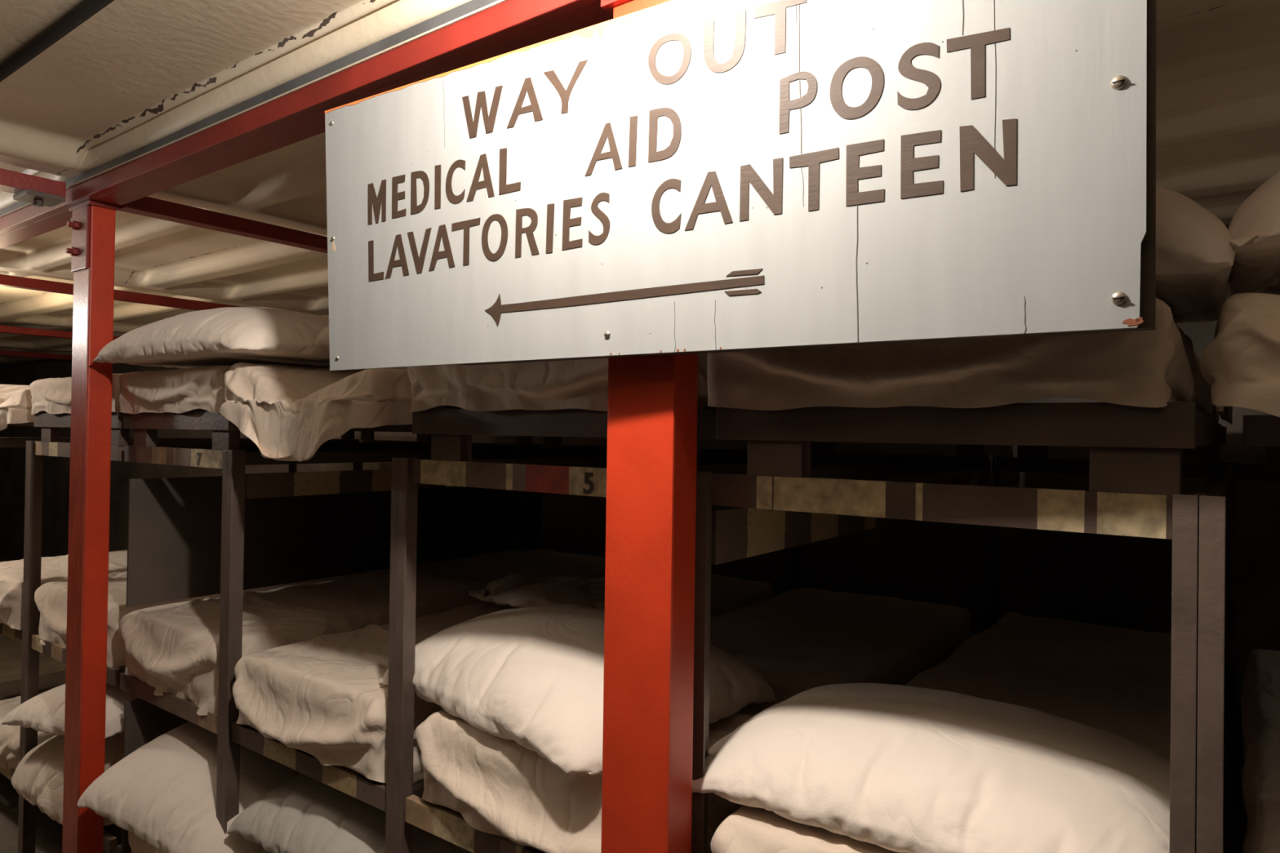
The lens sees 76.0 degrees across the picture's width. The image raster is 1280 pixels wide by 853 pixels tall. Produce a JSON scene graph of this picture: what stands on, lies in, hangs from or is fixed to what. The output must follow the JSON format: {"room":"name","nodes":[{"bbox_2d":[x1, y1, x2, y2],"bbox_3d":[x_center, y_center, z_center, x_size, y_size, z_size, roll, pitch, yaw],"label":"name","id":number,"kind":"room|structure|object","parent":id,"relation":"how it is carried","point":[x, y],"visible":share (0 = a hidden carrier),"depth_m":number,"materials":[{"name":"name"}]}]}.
{"room":"dormitory","nodes":[
{"label":"dormitory","id":0,"kind":"room"},
{"bbox_2d":[0,557,121,852],"bbox_3d":[-2.594,1.659,3.069,18.200,0.100,5.100,0,-1,36],"label":"floor","id":1,"kind":"structure","parent":0,"point":[49,833],"depth_m":3.48,"materials":[{"name":"concrete"}]},
{"bbox_2d":[62,200,119,852],"bbox_3d":[-1.662,0.479,2.446,0.176,2.274,0.119,0,-1,36],"label":"post","id":2,"kind":"object","parent":1,"relation":"on","point":[91,251],"visible":1,"depth_m":2.41,"materials":[{"name":"metal"}]},
{"bbox_2d":[0,422,354,700],"bbox_3d":[-2.502,0.789,4.311,0.699,1.663,1.860,0,-1,36],"label":"bunk bed","id":3,"kind":"object","parent":1,"relation":"on","point":[11,689],"visible":0.06,"depth_m":4.06,"materials":[{"name":"brown metal"}]},
{"bbox_2d":[0,431,431,852],"bbox_3d":[-1.939,0.793,3.895,0.699,1.663,1.860,0,-1,36],"label":"bunk bed","id":4,"kind":"object","parent":1,"relation":"on","point":[17,635],"visible":0.16,"depth_m":3.06,"materials":[{"name":"brown metal"}]},
{"bbox_2d":[0,384,34,431],"bbox_3d":[-1.972,-0.062,3.842,0.666,0.279,1.841,0,-1,36],"label":"mattress","id":5,"kind":"object","parent":4,"relation":"on","point":[15,403],"visible":0.21,"depth_m":2.98,"materials":[{"name":"fabric"}]},
{"bbox_2d":[0,691,56,770],"bbox_3d":[-1.969,1.207,3.856,0.630,0.185,1.824,0,-1,36],"label":"mattress","id":6,"kind":"object","parent":4,"relation":"on","point":[10,735],"visible":0.07,"depth_m":3.06,"materials":[{"name":"fabric"}]},
{"bbox_2d":[0,550,127,630],"bbox_3d":[-1.980,0.650,3.839,0.629,0.212,1.827,0,-1,36],"label":"mattress","id":7,"kind":"object","parent":4,"relation":"on","point":[52,568],"visible":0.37,"depth_m":3.09,"materials":[{"name":"fabric"}]},
{"bbox_2d":[20,412,533,852],"bbox_3d":[-1.356,0.798,3.464,0.749,1.663,1.860,0,-1,36],"label":"bunk bed","id":8,"kind":"object","parent":1,"relation":"on","point":[51,445],"visible":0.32,"depth_m":2.94,"materials":[{"name":"brown metal"}]},
{"bbox_2d":[11,732,124,826],"bbox_3d":[-1.827,1.147,2.876,0.711,0.215,0.537,0,-1,36],"label":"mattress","id":9,"kind":"object","parent":8,"relation":"on","point":[37,778],"visible":0.29,"depth_m":2.70,"materials":[{"name":"fabric"}]},
{"bbox_2d":[0,672,139,738],"bbox_3d":[-1.787,0.933,2.816,0.689,0.183,0.484,1,-1,33],"label":"pillow","id":10,"kind":"object","parent":9,"relation":"on","point":[45,712],"visible":0.28,"depth_m":2.63,"materials":[{"name":"fabric"}]},
{"bbox_2d":[29,373,120,414],"bbox_3d":[-1.376,-0.104,3.428,0.740,0.157,1.812,0,-1,36],"label":"mattress","id":11,"kind":"object","parent":8,"relation":"on","point":[49,395],"visible":0.15,"depth_m":2.77,"materials":[{"name":"fabric"}]},
{"bbox_2d":[34,549,520,667],"bbox_3d":[-1.378,0.656,3.434,0.679,0.242,1.835,0,-1,36],"label":"mattress","id":12,"kind":"object","parent":8,"relation":"on","point":[51,597],"visible":0.2,"depth_m":2.78,"materials":[{"name":"fabric"}]},
{"bbox_2d":[116,410,607,852],"bbox_3d":[-0.785,0.803,3.041,0.669,1.663,1.860,0,-1,36],"label":"bunk bed","id":13,"kind":"object","parent":1,"relation":"on","point":[176,528],"visible":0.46,"depth_m":2.68,"materials":[{"name":"brown metal"}]},
{"bbox_2d":[128,831,163,852],"bbox_3d":[-0.793,1.216,2.986,0.553,0.185,1.827,0,-1,36],"label":"mattress","id":14,"kind":"object","parent":13,"relation":"on","point":[137,845],"visible":0.02,"depth_m":2.36,"materials":[{"name":"fabric"}]},
{"bbox_2d":[76,721,302,852],"bbox_3d":[-1.169,1.017,2.338,0.590,0.291,0.513,1,-1,22],"label":"pillow","id":15,"kind":"object","parent":14,"relation":"on","point":[163,792],"visible":0.5,"depth_m":2.17,"materials":[{"name":"fabric"}]},
{"bbox_2d":[118,364,231,413],"bbox_3d":[-0.804,-0.100,3.005,0.660,0.157,1.811,0,-1,36],"label":"mattress","id":16,"kind":"object","parent":13,"relation":"on","point":[202,388],"visible":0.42,"depth_m":2.26,"materials":[{"name":"fabric"}]},
{"bbox_2d":[92,306,329,368],"bbox_3d":[-1.118,-0.256,2.354,0.803,0.156,0.517,0,-1,34],"label":"pillow","id":17,"kind":"object","parent":16,"relation":"on","point":[227,335],"visible":0.72,"depth_m":2.10,"materials":[{"name":"fabric"}]},
{"bbox_2d":[119,548,605,715],"bbox_3d":[-0.817,0.660,3.016,0.623,0.242,1.834,0,-1,36],"label":"mattress","id":18,"kind":"object","parent":13,"relation":"on","point":[174,648],"visible":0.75,"depth_m":2.50,"materials":[{"name":"fabric"}]},
{"bbox_2d":[220,424,791,852],"bbox_3d":[-0.235,0.807,2.634,0.699,1.663,1.860,0,-1,36],"label":"bunk bed","id":19,"kind":"object","parent":1,"relation":"on","point":[241,486],"visible":0.2,"depth_m":2.09,"materials":[{"name":"brown metal"}]},
{"bbox_2d":[247,846,271,852],"bbox_3d":[-0.264,1.179,2.595,0.630,0.296,1.824,0,-1,36],"label":"mattress","id":20,"kind":"object","parent":19,"relation":"on","point":[260,850],"visible":0.02,"depth_m":2.07,"materials":[{"name":"fabric"}]},
{"bbox_2d":[226,773,472,852],"bbox_3d":[-0.650,0.946,2.080,0.595,0.153,0.523,0,-1,36],"label":"pillow","id":21,"kind":"object","parent":20,"relation":"on","point":[303,814],"visible":0.33,"depth_m":1.91,"materials":[{"name":"grey fabric"}]},
{"bbox_2d":[219,362,412,462],"bbox_3d":[-0.280,-0.048,2.565,0.666,0.279,1.841,0,-1,36],"label":"mattress","id":22,"kind":"object","parent":19,"relation":"on","point":[288,411],"visible":0.51,"depth_m":1.82,"materials":[{"name":"fabric"}]},
{"bbox_2d":[312,324,329,346],"bbox_3d":[-0.417,-0.268,2.051,0.634,0.153,0.542,0,-1,39],"label":"pillow","id":23,"kind":"object","parent":22,"relation":"on","point":[322,339],"visible":0.02,"depth_m":2.00,"materials":[{"name":"fabric"}]},
{"bbox_2d":[232,573,773,782],"bbox_3d":[-0.264,0.664,2.594,0.629,0.212,1.827,0,-1,36],"label":"mattress","id":24,"kind":"object","parent":19,"relation":"on","point":[323,697],"visible":0.48,"depth_m":1.93,"materials":[{"name":"fabric"}]},
{"bbox_2d":[468,573,604,609],"bbox_3d":[-0.225,0.521,2.623,0.582,0.049,0.507,0,-1,34],"label":"pillow","id":25,"kind":"object","parent":24,"relation":"on","point":[516,590],"visible":0.72,"depth_m":2.53,"materials":[{"name":"fabric"}]},
{"bbox_2d":[600,0,697,852],"bbox_3d":[0.008,0.493,1.213,0.150,2.274,0.115,0,-1,36],"label":"post","id":26,"kind":"object","parent":1,"relation":"on","point":[650,571],"visible":0.52,"depth_m":1.19,"materials":[{"name":"metal"}]},
{"bbox_2d":[324,0,1156,370],"bbox_3d":[-0.018,-0.336,1.168,1.278,0.477,0.066,1,-1,32],"label":"sign","id":27,"kind":"object","parent":26,"relation":"attached to","point":[673,177],"visible":1,"depth_m":1.03,"materials":[{"name":"white metal"}]},
{"bbox_2d":[392,406,991,852],"bbox_3d":[0.336,0.812,2.212,0.719,1.663,1.860,0,-1,36],"label":"bunk bed","id":28,"kind":"object","parent":1,"relation":"on","point":[451,431],"visible":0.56,"depth_m":1.66,"materials":[{"name":"brown metal"}]},
{"bbox_2d":[407,352,716,412],"bbox_3d":[0.316,-0.091,2.176,0.710,0.157,1.812,0,-1,36],"label":"mattress","id":29,"kind":"object","parent":28,"relation":"on","point":[581,384],"visible":0.23,"depth_m":1.46,"materials":[{"name":"fabric"}]},
{"bbox_2d":[415,587,971,852],"bbox_3d":[0.312,0.669,2.178,0.648,0.212,1.827,0,-1,36],"label":"mattress","id":30,"kind":"object","parent":28,"relation":"on","point":[798,641],"visible":0.36,"depth_m":1.89,"materials":[{"name":"fabric"}]},
{"bbox_2d":[378,604,776,775],"bbox_3d":[-0.154,0.493,1.761,0.539,0.171,0.732,1,-1,-44],"label":"pillow","id":31,"kind":"object","parent":30,"relation":"on","point":[533,677],"visible":0.64,"depth_m":1.57,"materials":[{"name":"fabric"}]},
{"bbox_2d":[691,401,1227,852],"bbox_3d":[0.883,0.816,1.807,0.639,1.663,1.860,0,-1,36],"label":"bunk bed","id":32,"kind":"object","parent":1,"relation":"on","point":[1135,468],"visible":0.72,"depth_m":1.09,"materials":[{"name":"brown metal"}]},
{"bbox_2d":[710,612,1171,852],"bbox_3d":[0.837,0.673,1.745,0.572,0.242,1.834,0,-1,36],"label":"mattress","id":33,"kind":"object","parent":32,"relation":"on","point":[1115,680],"visible":0.27,"depth_m":1.84,"materials":[{"name":"fabric"}]},
{"bbox_2d":[692,683,1170,852],"bbox_3d":[0.475,0.505,1.275,0.663,0.123,0.533,0,-1,36],"label":"pillow","id":34,"kind":"object","parent":33,"relation":"on","point":[897,768],"visible":0.95,"depth_m":1.14,"materials":[{"name":"fabric"}]},
{"bbox_2d":[706,297,1218,422],"bbox_3d":[0.864,-0.086,1.770,0.630,0.157,1.810,0,-1,36],"label":"mattress","id":35,"kind":"object","parent":32,"relation":"on","point":[1153,368],"visible":0.59,"depth_m":1.01,"materials":[{"name":"fabric"}]},
{"bbox_2d":[1155,186,1235,323],"bbox_3d":[0.474,-0.262,1.271,0.724,0.192,0.523,0,-1,35],"label":"pillow","id":36,"kind":"object","parent":35,"relation":"on","point":[1195,255],"visible":0.16,"depth_m":0.91,"materials":[{"name":"fabric"}]},
{"bbox_2d":[1195,414,1279,852],"bbox_3d":[1.421,0.821,1.409,0.699,1.663,1.860,0,-1,36],"label":"bunk bed","id":37,"kind":"object","parent":1,"relation":"on","point":[1221,817],"visible":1,"depth_m":0.87,"materials":[{"name":"brown metal"}]},
{"bbox_2d":[1200,293,1279,425],"bbox_3d":[1.396,-0.034,1.400,0.693,0.279,1.841,0,-1,36],"label":"mattress","id":38,"kind":"object","parent":37,"relation":"on","point":[1241,366],"visible":1,"depth_m":0.87,"materials":[{"name":"fabric"}]},
{"bbox_2d":[1227,171,1279,295],"bbox_3d":[1.075,-0.278,0.873,0.734,0.191,0.542,0,-1,36],"label":"pillow","id":39,"kind":"object","parent":38,"relation":"on","point":[1254,228],"visible":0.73,"depth_m":0.91,"materials":[{"name":"fabric"}]},
{"bbox_2d":[1240,648,1279,852],"bbox_3d":[1.381,0.677,1.352,0.629,0.212,1.827,0,-1,36],"label":"mattress","id":40,"kind":"object","parent":37,"relation":"on","point":[1260,693],"visible":1,"depth_m":1.54,"materials":[{"name":"fabric"}]},
{"bbox_2d":[0,0,1279,364],"bbox_3d":[-2.559,-0.767,3.090,18.200,0.064,4.900,0,-1,36],"label":"ceiling","id":41,"kind":"structure","parent":0,"point":[134,74],"depth_m":1.97,"materials":[{"name":"beige paint"}]},
{"bbox_2d":[0,0,114,82],"bbox_3d":[-2.767,-0.788,2.808,17.800,0.024,0.024,0,-1,36],"label":"conduit","id":42,"kind":"object","parent":41,"relation":"attached to","point":[85,11],"visible":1,"depth_m":1.61,"materials":[{"name":"metal"}]},
{"bbox_2d":[0,0,613,248],"bbox_3d":[-2.551,-0.703,3.101,18.000,0.074,0.130,0,-1,36],"label":"beam","id":43,"kind":"structure","parent":41,"relation":"attached to","point":[289,113],"depth_m":1.69,"materials":[{"name":"red metal"}]},
{"bbox_2d":[0,168,66,207],"bbox_3d":[-2.414,-0.690,1.438,0.110,0.075,2.400,0,-1,36],"label":"cross beam","id":44,"kind":"structure","parent":43,"relation":"attached to","point":[41,192],"depth_m":2.32,"materials":[{"name":"red metal"}]},
{"bbox_2d":[0,350,71,360],"bbox_3d":[-6.235,-0.698,7.370,0.060,0.047,2.348,0,-1,36],"label":"cross beam","id":45,"kind":"structure","parent":43,"relation":"attached to","point":[2,353],"depth_m":7.88,"materials":[{"name":"red metal"}]},
{"bbox_2d":[0,324,119,340],"bbox_3d":[-4.346,-0.683,5.972,0.060,0.047,2.348,0,-1,36],"label":"cross beam","id":46,"kind":"structure","parent":43,"relation":"attached to","point":[3,329],"depth_m":5.91,"materials":[{"name":"red metal"}]},
{"bbox_2d":[0,274,240,311],"bbox_3d":[-2.425,-0.667,4.551,0.060,0.047,2.348,0,-1,36],"label":"cross beam","id":47,"kind":"structure","parent":43,"relation":"attached to","point":[9,281],"depth_m":4.21,"materials":[{"name":"red metal"}]},
{"bbox_2d":[118,196,327,253],"bbox_3d":[-0.849,-0.654,3.385,0.060,0.047,2.348,0,-1,36],"label":"cross beam","id":48,"kind":"structure","parent":43,"relation":"attached to","point":[148,206],"depth_m":2.66,"materials":[{"name":"red metal"}]},
{"bbox_2d":[0,224,1279,852],"bbox_3d":[-1.089,0.407,5.090,18.200,2.480,0.100,0,-1,36],"label":"wall","id":49,"kind":"structure","parent":0,"point":[937,562],"depth_m":3.38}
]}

